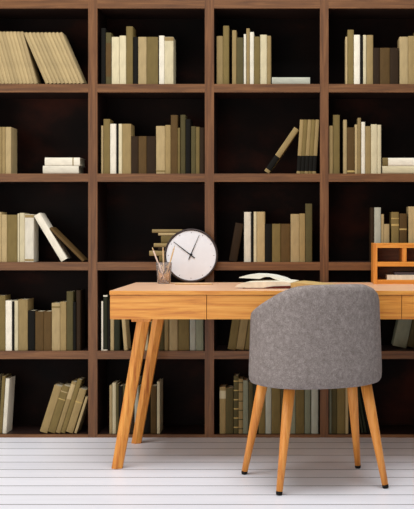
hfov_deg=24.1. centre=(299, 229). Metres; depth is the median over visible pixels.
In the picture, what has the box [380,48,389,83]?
book
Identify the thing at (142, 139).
book
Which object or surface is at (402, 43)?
book
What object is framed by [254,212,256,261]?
book
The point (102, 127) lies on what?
book
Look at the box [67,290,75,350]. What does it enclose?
book
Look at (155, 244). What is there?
book
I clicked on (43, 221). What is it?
book
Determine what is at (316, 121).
book
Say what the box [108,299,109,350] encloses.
book
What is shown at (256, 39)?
book
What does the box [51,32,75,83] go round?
book
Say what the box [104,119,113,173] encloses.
book
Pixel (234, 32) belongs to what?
book
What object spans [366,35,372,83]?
book
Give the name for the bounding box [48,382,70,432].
book
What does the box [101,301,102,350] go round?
book
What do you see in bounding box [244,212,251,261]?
book
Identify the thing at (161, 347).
book
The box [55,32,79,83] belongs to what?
book
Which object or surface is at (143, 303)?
desk
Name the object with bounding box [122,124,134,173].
book
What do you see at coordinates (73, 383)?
book
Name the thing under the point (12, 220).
book
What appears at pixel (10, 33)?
book
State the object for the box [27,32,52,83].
book
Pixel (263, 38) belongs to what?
book
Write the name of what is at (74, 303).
book
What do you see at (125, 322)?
book
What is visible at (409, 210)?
book
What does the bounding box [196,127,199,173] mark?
book
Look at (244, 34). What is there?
book
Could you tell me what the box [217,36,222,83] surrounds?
book
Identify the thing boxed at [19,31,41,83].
book
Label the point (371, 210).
book
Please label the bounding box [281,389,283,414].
book
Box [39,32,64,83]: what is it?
book
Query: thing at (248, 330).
book
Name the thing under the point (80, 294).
book
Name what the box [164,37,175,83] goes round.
book
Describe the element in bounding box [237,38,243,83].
book
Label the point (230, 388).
book
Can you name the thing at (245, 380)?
book
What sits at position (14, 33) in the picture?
book
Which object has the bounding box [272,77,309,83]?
book
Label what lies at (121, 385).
book
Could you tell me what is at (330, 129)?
book
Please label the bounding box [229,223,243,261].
book
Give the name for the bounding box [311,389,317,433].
book
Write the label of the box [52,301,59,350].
book
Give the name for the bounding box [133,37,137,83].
book
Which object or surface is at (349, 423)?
book
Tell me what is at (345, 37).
book
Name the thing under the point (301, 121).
book
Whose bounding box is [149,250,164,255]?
book
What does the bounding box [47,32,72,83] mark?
book
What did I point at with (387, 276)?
book
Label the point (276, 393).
book
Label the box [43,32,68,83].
book
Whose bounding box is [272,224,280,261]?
book
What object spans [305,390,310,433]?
book
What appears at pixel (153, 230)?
book
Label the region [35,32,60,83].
book
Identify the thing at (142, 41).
book
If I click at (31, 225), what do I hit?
book
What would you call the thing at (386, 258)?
desk organizer
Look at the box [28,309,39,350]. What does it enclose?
book
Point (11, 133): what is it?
book
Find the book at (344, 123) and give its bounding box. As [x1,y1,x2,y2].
[342,120,346,173]
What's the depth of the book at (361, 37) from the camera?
4.64 m
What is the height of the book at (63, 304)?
0.236 m
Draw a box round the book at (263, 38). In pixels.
[260,35,266,83]
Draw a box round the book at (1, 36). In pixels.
[0,31,15,83]
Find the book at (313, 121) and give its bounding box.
[308,120,314,173]
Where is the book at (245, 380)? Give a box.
[243,377,248,433]
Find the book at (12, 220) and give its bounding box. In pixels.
[7,215,17,261]
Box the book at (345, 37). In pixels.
[345,37,346,83]
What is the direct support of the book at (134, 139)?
on the bookcase at (110, 219)
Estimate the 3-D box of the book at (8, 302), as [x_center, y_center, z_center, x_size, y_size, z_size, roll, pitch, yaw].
[-1.407,0.462,4.680,0.031,0.242,0.092,0,0,0]
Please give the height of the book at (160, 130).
0.230 m
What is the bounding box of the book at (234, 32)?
[232,30,237,83]
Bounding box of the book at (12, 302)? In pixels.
[12,302,13,350]
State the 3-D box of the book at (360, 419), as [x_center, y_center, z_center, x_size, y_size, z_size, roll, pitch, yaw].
[0.283,0.860,4.712,0.055,0.251,0.095,0,0,0]
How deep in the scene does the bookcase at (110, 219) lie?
4.86 m
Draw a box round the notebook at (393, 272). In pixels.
[392,271,413,274]
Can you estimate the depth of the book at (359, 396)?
4.67 m
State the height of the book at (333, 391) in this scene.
0.250 m
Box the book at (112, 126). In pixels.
[110,124,115,173]
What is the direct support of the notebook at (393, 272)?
on the book at (387, 276)
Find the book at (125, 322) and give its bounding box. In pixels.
[122,319,130,349]
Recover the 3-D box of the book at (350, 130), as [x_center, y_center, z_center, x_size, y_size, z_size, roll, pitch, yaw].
[0.246,-0.384,4.681,0.038,0.224,0.087,0,0,0]
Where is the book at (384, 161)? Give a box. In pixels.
[381,158,413,166]
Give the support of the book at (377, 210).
on the bookcase at (110, 219)
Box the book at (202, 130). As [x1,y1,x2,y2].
[200,128,204,173]
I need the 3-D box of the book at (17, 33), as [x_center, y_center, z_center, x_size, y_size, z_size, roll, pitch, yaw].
[-1.330,-0.832,4.682,0.086,0.256,0.095,0,0,0]
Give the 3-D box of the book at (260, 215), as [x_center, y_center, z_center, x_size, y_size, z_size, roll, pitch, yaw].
[-0.190,0.033,4.682,0.038,0.243,0.092,0,0,0]
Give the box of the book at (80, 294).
[76,289,84,350]
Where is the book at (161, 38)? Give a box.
[159,36,164,83]
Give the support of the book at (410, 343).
on the bookcase at (110, 219)
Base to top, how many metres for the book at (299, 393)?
0.240 m
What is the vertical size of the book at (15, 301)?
0.241 m
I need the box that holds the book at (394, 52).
[390,48,398,83]
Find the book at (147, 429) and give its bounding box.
[144,394,150,433]
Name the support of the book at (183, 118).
on the bookcase at (110, 219)
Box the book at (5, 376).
[0,373,10,433]
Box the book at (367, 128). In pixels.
[365,126,370,173]
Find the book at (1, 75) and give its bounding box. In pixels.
[0,68,4,83]
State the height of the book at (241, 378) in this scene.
0.265 m
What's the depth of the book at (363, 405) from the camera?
4.67 m
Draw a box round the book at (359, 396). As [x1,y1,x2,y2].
[357,387,366,432]
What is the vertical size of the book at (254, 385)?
0.240 m
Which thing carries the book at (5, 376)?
on the bookcase at (110, 219)
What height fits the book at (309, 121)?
0.261 m
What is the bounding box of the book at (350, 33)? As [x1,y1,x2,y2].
[347,30,353,83]
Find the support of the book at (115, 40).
on the bookcase at (110, 219)
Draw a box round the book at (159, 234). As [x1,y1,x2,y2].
[158,233,175,235]
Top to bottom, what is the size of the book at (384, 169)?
0.037 m
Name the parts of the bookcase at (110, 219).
shelf, shelf, shelf, shelf, shelf, shelf, shelf, shelf, shelf, shelf, shelf, shelf, shelf, shelf, shelf, shelf, shelf, shelf, shelf, shelf, shelf, shelf, shelf, shelf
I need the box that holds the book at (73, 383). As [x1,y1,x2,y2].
[56,378,77,432]
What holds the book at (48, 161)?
on the book at (46, 169)
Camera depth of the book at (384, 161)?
4.64 m
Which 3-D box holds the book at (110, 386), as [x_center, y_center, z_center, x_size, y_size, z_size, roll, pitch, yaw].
[-0.916,0.869,4.690,0.013,0.232,0.092,0,0,0]
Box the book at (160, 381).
[157,378,162,433]
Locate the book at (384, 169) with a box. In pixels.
[381,166,413,173]
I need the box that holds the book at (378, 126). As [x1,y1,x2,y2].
[377,125,380,173]
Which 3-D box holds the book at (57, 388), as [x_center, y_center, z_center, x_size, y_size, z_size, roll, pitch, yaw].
[-1.206,0.867,4.694,0.107,0.236,0.095,0,0,0]
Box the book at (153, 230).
[152,229,183,232]
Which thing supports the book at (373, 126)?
on the bookcase at (110, 219)
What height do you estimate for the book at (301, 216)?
0.234 m
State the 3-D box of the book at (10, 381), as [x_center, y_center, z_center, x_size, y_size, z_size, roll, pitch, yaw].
[-1.423,0.852,4.692,0.036,0.267,0.095,0,0,0]
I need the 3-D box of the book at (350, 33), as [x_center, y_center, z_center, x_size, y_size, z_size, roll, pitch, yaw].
[0.245,-0.836,4.690,0.030,0.264,0.102,0,0,0]
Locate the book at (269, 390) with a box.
[266,387,271,433]
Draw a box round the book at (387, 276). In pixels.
[385,274,413,279]
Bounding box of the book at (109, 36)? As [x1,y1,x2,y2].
[106,33,114,83]
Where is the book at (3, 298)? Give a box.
[0,294,10,350]
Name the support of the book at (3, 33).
on the bookcase at (110, 219)
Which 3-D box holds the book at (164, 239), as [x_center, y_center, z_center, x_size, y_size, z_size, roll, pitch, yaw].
[-0.605,0.046,4.704,0.136,0.036,0.120,0,0,0]
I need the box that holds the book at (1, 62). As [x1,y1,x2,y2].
[0,55,7,83]
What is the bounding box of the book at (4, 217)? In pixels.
[2,215,6,261]
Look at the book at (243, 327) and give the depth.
4.65 m
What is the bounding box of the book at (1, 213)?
[0,212,6,261]
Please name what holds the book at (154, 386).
on the bookcase at (110, 219)
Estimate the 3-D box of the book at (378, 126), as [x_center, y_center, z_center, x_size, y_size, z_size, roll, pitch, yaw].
[0.383,-0.390,4.680,0.018,0.236,0.089,0,0,0]
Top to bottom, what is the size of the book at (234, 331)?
0.246 m
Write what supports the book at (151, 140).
on the bookcase at (110, 219)
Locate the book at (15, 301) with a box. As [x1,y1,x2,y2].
[14,300,17,350]
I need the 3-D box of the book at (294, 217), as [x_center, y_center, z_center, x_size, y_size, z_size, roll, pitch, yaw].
[-0.025,0.038,4.680,0.042,0.232,0.086,0,0,0]
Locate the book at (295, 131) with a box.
[264,127,298,173]
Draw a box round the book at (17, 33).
[16,31,33,83]
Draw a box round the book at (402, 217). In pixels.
[399,214,406,242]
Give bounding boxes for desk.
[109,282,413,468]
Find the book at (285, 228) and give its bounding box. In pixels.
[281,224,289,261]
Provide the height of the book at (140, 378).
0.264 m
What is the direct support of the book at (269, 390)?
on the bookcase at (110, 219)
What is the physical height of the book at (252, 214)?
0.236 m
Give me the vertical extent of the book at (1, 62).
0.256 m
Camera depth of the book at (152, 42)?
4.63 m
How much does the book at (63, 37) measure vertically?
0.252 m
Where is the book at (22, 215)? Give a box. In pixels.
[20,213,29,261]
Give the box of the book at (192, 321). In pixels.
[190,319,195,350]
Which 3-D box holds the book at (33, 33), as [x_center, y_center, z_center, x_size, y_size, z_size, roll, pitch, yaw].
[-1.236,-0.830,4.682,0.123,0.252,0.095,0,0,0]
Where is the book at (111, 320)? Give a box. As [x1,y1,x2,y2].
[110,319,113,349]
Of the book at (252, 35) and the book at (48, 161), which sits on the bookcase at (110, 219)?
the book at (252, 35)
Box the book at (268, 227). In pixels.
[265,224,271,261]
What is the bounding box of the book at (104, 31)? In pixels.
[101,28,108,83]
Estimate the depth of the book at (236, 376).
4.64 m
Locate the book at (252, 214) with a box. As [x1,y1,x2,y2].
[251,213,253,261]
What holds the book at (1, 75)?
on the bookcase at (110, 219)
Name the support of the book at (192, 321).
on the bookcase at (110, 219)
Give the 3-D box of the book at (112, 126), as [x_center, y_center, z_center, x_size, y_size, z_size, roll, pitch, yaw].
[-0.902,-0.393,4.687,0.030,0.241,0.102,0,0,0]
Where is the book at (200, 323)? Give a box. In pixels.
[196,319,204,350]
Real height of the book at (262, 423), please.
0.255 m
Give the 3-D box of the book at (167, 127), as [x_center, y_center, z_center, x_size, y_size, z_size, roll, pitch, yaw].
[-0.639,-0.390,4.692,0.027,0.235,0.107,0,0,0]
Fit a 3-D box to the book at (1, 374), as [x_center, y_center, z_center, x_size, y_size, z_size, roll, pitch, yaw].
[-1.465,0.846,4.689,0.010,0.279,0.090,0,0,0]
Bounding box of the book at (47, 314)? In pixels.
[44,310,51,350]
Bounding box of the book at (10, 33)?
[9,31,25,83]
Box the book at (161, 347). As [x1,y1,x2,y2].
[159,324,163,350]
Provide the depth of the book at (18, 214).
4.64 m
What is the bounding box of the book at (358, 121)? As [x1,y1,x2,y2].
[356,118,360,173]
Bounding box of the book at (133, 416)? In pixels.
[130,405,134,433]
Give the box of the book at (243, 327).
[236,319,248,349]
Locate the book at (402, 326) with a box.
[391,319,411,347]
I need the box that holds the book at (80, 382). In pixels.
[61,376,85,432]
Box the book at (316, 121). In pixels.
[312,120,318,173]
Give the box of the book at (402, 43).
[397,37,407,83]
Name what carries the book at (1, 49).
on the bookcase at (110, 219)
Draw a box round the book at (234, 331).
[228,319,240,349]
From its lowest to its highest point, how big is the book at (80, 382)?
0.265 m
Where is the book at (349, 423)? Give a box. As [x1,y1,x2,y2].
[348,404,351,433]
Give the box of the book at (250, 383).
[249,380,252,425]
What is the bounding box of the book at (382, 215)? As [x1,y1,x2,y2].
[381,214,383,242]
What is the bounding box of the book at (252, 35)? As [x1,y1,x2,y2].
[250,32,254,83]
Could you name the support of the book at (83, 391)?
on the bookcase at (110, 219)
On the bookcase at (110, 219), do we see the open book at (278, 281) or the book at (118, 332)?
the book at (118, 332)
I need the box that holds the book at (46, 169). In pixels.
[43,166,83,173]
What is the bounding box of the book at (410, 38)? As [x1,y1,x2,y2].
[408,36,413,83]
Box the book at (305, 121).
[300,120,307,173]
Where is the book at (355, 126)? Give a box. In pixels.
[354,125,356,173]
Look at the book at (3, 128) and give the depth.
4.64 m
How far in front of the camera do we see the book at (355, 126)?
4.64 m
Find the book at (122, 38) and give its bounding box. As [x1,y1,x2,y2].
[120,36,125,83]
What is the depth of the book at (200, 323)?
4.63 m
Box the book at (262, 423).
[259,396,265,433]
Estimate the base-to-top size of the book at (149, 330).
0.237 m
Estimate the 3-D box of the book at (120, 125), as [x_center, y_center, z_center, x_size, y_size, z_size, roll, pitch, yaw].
[-0.868,-0.392,4.679,0.017,0.241,0.088,0,0,0]
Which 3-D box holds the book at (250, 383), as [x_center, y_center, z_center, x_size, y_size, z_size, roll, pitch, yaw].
[-0.238,0.860,4.690,0.021,0.250,0.092,0,0,0]
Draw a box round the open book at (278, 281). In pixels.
[235,273,332,288]
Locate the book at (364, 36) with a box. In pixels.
[363,35,365,83]
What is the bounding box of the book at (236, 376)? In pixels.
[234,373,239,433]
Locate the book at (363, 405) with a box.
[359,386,369,432]
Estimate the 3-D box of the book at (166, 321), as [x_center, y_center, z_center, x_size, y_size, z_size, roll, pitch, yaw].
[-0.646,0.460,4.692,0.022,0.244,0.105,0,0,0]
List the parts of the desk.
leg, leg, drawer, drawer, drawer, drawer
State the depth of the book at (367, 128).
4.63 m
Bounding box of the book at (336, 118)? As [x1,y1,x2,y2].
[332,115,339,173]
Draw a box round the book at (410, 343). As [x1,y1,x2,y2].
[407,319,413,347]
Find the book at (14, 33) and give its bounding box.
[12,31,29,83]
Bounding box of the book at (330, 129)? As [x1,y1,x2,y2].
[328,126,332,173]
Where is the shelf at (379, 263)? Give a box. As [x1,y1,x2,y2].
[377,261,413,265]
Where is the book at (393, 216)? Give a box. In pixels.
[389,212,398,242]
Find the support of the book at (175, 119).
on the bookcase at (110, 219)
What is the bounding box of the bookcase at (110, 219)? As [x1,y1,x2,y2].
[0,0,413,437]
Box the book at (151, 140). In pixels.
[147,136,155,173]
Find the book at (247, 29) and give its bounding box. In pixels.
[246,28,249,83]
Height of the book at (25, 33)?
0.252 m
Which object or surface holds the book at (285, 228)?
on the bookcase at (110, 219)
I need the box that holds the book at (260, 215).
[257,212,264,261]
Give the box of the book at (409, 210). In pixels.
[406,207,413,242]
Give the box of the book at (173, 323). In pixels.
[169,319,177,350]
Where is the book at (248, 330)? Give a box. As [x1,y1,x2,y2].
[245,319,249,349]
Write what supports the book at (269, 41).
on the bookcase at (110, 219)
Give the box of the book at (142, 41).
[138,37,146,83]
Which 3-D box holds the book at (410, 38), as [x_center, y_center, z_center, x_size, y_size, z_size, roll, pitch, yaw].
[0.540,-0.821,4.686,0.034,0.234,0.093,0,0,0]
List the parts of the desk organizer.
panel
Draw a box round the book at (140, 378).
[135,376,141,418]
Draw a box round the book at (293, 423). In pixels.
[290,390,295,433]
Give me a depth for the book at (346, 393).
4.64 m
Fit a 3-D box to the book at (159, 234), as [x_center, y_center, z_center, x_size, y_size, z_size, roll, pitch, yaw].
[-0.619,0.021,4.704,0.134,0.012,0.120,0,0,0]
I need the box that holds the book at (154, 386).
[151,383,156,433]
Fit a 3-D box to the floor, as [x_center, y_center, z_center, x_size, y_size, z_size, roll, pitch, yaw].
[0.000,1.025,1.992,8.400,0.050,5.984,0,0,0]
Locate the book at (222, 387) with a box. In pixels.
[220,384,226,433]
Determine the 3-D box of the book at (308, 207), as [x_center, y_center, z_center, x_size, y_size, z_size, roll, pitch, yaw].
[0.042,0.013,4.691,0.032,0.282,0.102,0,0,0]
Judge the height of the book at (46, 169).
0.038 m
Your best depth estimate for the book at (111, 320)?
4.64 m
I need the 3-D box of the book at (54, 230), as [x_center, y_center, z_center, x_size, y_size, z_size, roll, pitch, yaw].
[-1.127,0.070,4.684,0.169,0.169,0.095,0,0,0]
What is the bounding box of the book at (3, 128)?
[2,127,5,173]
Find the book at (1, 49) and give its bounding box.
[0,42,11,83]
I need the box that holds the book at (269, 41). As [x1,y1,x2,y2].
[267,36,271,83]
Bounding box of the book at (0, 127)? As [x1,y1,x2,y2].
[0,127,1,173]
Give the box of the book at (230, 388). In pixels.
[226,385,233,433]
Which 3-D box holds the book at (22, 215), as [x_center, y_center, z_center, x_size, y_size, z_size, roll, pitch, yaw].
[-1.343,0.036,4.683,0.025,0.237,0.094,0,0,0]
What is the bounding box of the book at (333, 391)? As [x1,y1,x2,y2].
[331,389,336,433]
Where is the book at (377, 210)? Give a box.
[374,207,380,242]
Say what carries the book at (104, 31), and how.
on the bookcase at (110, 219)
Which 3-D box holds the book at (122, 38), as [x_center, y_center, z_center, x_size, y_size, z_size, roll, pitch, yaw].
[-0.856,-0.821,4.684,0.032,0.235,0.098,0,0,0]
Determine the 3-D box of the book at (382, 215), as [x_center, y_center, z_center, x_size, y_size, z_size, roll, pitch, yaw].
[0.399,0.039,4.690,0.013,0.231,0.104,0,0,0]
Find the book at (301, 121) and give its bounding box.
[297,120,303,173]
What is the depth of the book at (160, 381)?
4.66 m
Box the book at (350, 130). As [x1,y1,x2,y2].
[347,127,354,173]
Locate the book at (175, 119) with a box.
[171,115,179,173]
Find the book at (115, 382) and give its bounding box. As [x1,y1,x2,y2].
[112,380,119,433]
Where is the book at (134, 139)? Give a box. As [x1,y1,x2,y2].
[131,136,138,173]
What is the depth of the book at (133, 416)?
4.64 m
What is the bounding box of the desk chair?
[241,284,388,494]
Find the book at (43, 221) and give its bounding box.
[34,213,70,261]
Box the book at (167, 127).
[165,125,170,173]
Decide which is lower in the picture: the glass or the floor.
the floor
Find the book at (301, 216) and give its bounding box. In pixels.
[299,214,304,261]
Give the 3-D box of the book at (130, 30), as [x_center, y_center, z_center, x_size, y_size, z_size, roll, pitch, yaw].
[-0.824,-0.844,4.682,0.032,0.280,0.096,0,0,0]
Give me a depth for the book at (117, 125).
4.64 m
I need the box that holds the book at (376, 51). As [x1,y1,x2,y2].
[373,48,379,83]
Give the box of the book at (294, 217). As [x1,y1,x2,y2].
[291,214,298,261]
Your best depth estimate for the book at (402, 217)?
4.64 m
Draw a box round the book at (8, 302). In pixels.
[6,299,16,350]
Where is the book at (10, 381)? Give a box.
[2,375,14,433]
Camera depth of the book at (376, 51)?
4.64 m
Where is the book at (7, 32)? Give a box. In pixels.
[5,31,22,83]
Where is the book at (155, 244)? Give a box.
[154,243,166,246]
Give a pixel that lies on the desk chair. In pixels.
(307, 337)
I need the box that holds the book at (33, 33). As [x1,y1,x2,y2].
[31,32,56,83]
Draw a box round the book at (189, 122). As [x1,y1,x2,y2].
[186,119,192,173]
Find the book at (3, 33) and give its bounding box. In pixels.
[1,31,18,83]
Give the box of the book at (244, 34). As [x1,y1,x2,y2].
[244,34,245,83]
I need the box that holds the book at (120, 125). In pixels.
[119,124,121,173]
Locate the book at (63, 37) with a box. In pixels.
[58,32,86,83]
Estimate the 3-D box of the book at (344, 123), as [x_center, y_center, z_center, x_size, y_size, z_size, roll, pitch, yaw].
[0.218,-0.402,4.688,0.018,0.261,0.100,0,0,0]
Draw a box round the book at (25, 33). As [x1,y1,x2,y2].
[24,32,48,83]
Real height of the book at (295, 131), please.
0.227 m
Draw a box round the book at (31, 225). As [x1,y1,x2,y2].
[25,214,37,261]
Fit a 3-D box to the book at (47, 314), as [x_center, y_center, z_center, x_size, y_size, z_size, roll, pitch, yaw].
[-1.220,0.488,4.681,0.037,0.189,0.090,0,0,0]
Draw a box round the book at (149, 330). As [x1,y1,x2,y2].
[145,322,150,349]
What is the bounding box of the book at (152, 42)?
[147,37,158,83]
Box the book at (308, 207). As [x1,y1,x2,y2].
[305,204,311,261]
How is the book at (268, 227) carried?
on the bookcase at (110, 219)
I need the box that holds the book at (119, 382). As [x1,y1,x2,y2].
[116,381,121,433]
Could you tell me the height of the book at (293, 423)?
0.260 m
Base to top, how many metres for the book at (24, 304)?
0.247 m
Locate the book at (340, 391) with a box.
[337,388,344,433]
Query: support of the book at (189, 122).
on the bookcase at (110, 219)
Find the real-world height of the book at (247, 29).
0.270 m
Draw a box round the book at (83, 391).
[66,385,87,432]
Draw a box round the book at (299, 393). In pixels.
[296,390,303,433]
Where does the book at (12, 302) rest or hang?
on the bookcase at (110, 219)
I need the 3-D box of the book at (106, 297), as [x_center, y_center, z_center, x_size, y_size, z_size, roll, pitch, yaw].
[-0.940,0.448,4.687,0.021,0.269,0.105,0,0,0]
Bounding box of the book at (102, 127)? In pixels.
[101,126,103,173]
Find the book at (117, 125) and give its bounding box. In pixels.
[116,124,118,173]
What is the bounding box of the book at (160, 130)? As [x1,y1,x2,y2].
[156,126,164,173]
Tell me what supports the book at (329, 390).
on the bookcase at (110, 219)
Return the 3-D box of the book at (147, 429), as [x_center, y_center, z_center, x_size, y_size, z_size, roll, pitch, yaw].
[-0.739,0.870,4.687,0.031,0.230,0.086,0,0,0]
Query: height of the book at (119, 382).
0.240 m
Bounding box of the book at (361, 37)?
[360,36,362,83]
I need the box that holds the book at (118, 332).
[114,319,123,350]
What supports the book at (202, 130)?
on the bookcase at (110, 219)
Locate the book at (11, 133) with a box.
[6,127,16,173]
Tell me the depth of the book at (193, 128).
4.64 m
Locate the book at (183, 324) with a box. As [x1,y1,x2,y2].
[178,319,189,350]
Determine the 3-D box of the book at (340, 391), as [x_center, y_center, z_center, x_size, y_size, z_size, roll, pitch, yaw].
[0.199,0.865,4.692,0.039,0.240,0.096,0,0,0]
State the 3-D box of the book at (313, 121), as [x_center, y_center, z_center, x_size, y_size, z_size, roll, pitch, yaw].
[0.058,-0.403,4.684,0.035,0.261,0.096,0,0,0]
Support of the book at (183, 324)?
on the bookcase at (110, 219)
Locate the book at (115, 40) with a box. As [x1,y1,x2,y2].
[112,37,119,83]
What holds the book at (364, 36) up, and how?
on the bookcase at (110, 219)
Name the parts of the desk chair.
leg, leg, backrest, leg, leg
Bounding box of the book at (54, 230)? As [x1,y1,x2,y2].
[49,227,87,261]
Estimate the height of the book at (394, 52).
0.176 m
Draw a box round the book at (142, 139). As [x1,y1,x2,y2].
[139,136,146,173]
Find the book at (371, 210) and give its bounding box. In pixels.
[369,208,373,261]
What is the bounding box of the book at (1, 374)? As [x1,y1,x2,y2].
[0,373,3,403]
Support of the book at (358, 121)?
on the bookcase at (110, 219)
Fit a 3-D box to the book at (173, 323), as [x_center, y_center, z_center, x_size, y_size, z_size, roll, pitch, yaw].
[-0.611,0.468,4.688,0.040,0.230,0.106,0,0,0]
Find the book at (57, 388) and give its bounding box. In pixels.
[40,382,62,432]
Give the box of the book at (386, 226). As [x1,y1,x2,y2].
[384,224,388,242]
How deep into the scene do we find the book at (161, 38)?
4.64 m
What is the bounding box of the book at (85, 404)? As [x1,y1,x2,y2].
[74,395,87,432]
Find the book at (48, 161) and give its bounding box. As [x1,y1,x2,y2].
[45,158,84,166]
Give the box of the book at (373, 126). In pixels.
[370,124,376,173]
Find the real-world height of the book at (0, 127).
0.226 m
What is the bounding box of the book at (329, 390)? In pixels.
[328,389,330,433]
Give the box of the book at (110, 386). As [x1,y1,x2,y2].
[109,384,111,433]
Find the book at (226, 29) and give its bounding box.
[223,26,229,83]
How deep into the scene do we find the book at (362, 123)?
4.64 m
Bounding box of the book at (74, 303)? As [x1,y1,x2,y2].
[73,301,75,350]
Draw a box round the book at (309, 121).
[304,120,311,173]
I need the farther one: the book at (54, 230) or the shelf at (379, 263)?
the book at (54, 230)
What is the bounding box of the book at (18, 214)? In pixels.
[18,214,19,261]
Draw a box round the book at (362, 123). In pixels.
[361,122,364,173]
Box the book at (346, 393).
[345,388,347,433]
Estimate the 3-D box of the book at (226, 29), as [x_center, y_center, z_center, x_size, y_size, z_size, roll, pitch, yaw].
[-0.358,-0.846,4.686,0.028,0.284,0.092,0,0,0]
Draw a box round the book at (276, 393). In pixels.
[272,388,280,433]
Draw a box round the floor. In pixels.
[0,437,413,508]
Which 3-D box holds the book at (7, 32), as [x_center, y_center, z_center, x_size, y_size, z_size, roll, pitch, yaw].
[-1.382,-0.832,4.682,0.086,0.256,0.095,0,0,0]
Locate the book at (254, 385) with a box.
[253,384,258,433]
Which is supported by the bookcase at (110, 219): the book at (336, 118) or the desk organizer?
the book at (336, 118)
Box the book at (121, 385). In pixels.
[119,383,123,420]
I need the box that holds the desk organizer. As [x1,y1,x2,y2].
[371,243,413,283]
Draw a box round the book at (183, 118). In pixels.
[180,115,187,173]
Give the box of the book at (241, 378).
[239,376,243,433]
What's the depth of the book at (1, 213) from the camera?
4.64 m
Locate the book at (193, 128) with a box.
[191,126,195,173]
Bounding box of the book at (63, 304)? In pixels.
[60,300,66,350]
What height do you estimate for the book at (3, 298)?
0.266 m
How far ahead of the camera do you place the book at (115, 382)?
4.64 m
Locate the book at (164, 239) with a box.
[161,236,171,242]
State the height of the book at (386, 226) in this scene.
0.183 m
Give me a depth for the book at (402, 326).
4.72 m
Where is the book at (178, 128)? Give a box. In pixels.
[178,128,179,173]
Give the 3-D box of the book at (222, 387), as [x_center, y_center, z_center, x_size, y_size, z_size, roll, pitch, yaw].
[-0.374,0.872,4.692,0.031,0.226,0.097,0,0,0]
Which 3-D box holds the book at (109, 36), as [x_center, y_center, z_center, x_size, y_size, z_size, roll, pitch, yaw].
[-0.926,-0.829,4.681,0.027,0.250,0.087,0,0,0]
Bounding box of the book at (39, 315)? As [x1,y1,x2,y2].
[35,310,43,350]
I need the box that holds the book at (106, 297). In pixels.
[103,294,109,350]
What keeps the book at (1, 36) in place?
on the bookcase at (110, 219)
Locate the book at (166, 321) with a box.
[164,319,168,350]
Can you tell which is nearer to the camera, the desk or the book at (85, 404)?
the desk
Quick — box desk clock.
[164,229,217,281]
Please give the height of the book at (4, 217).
0.229 m
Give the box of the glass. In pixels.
[156,262,171,283]
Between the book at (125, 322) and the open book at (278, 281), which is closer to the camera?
the open book at (278, 281)
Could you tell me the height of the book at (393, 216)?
0.241 m
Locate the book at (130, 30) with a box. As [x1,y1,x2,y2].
[126,26,135,83]
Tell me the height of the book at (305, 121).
0.261 m
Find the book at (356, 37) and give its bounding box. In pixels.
[354,35,359,83]
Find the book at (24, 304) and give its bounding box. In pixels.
[18,298,33,350]
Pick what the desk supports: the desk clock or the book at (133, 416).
the desk clock
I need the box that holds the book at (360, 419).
[358,402,363,432]
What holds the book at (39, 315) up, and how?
on the bookcase at (110, 219)
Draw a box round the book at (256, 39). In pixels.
[254,37,259,83]
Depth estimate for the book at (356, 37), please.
4.64 m

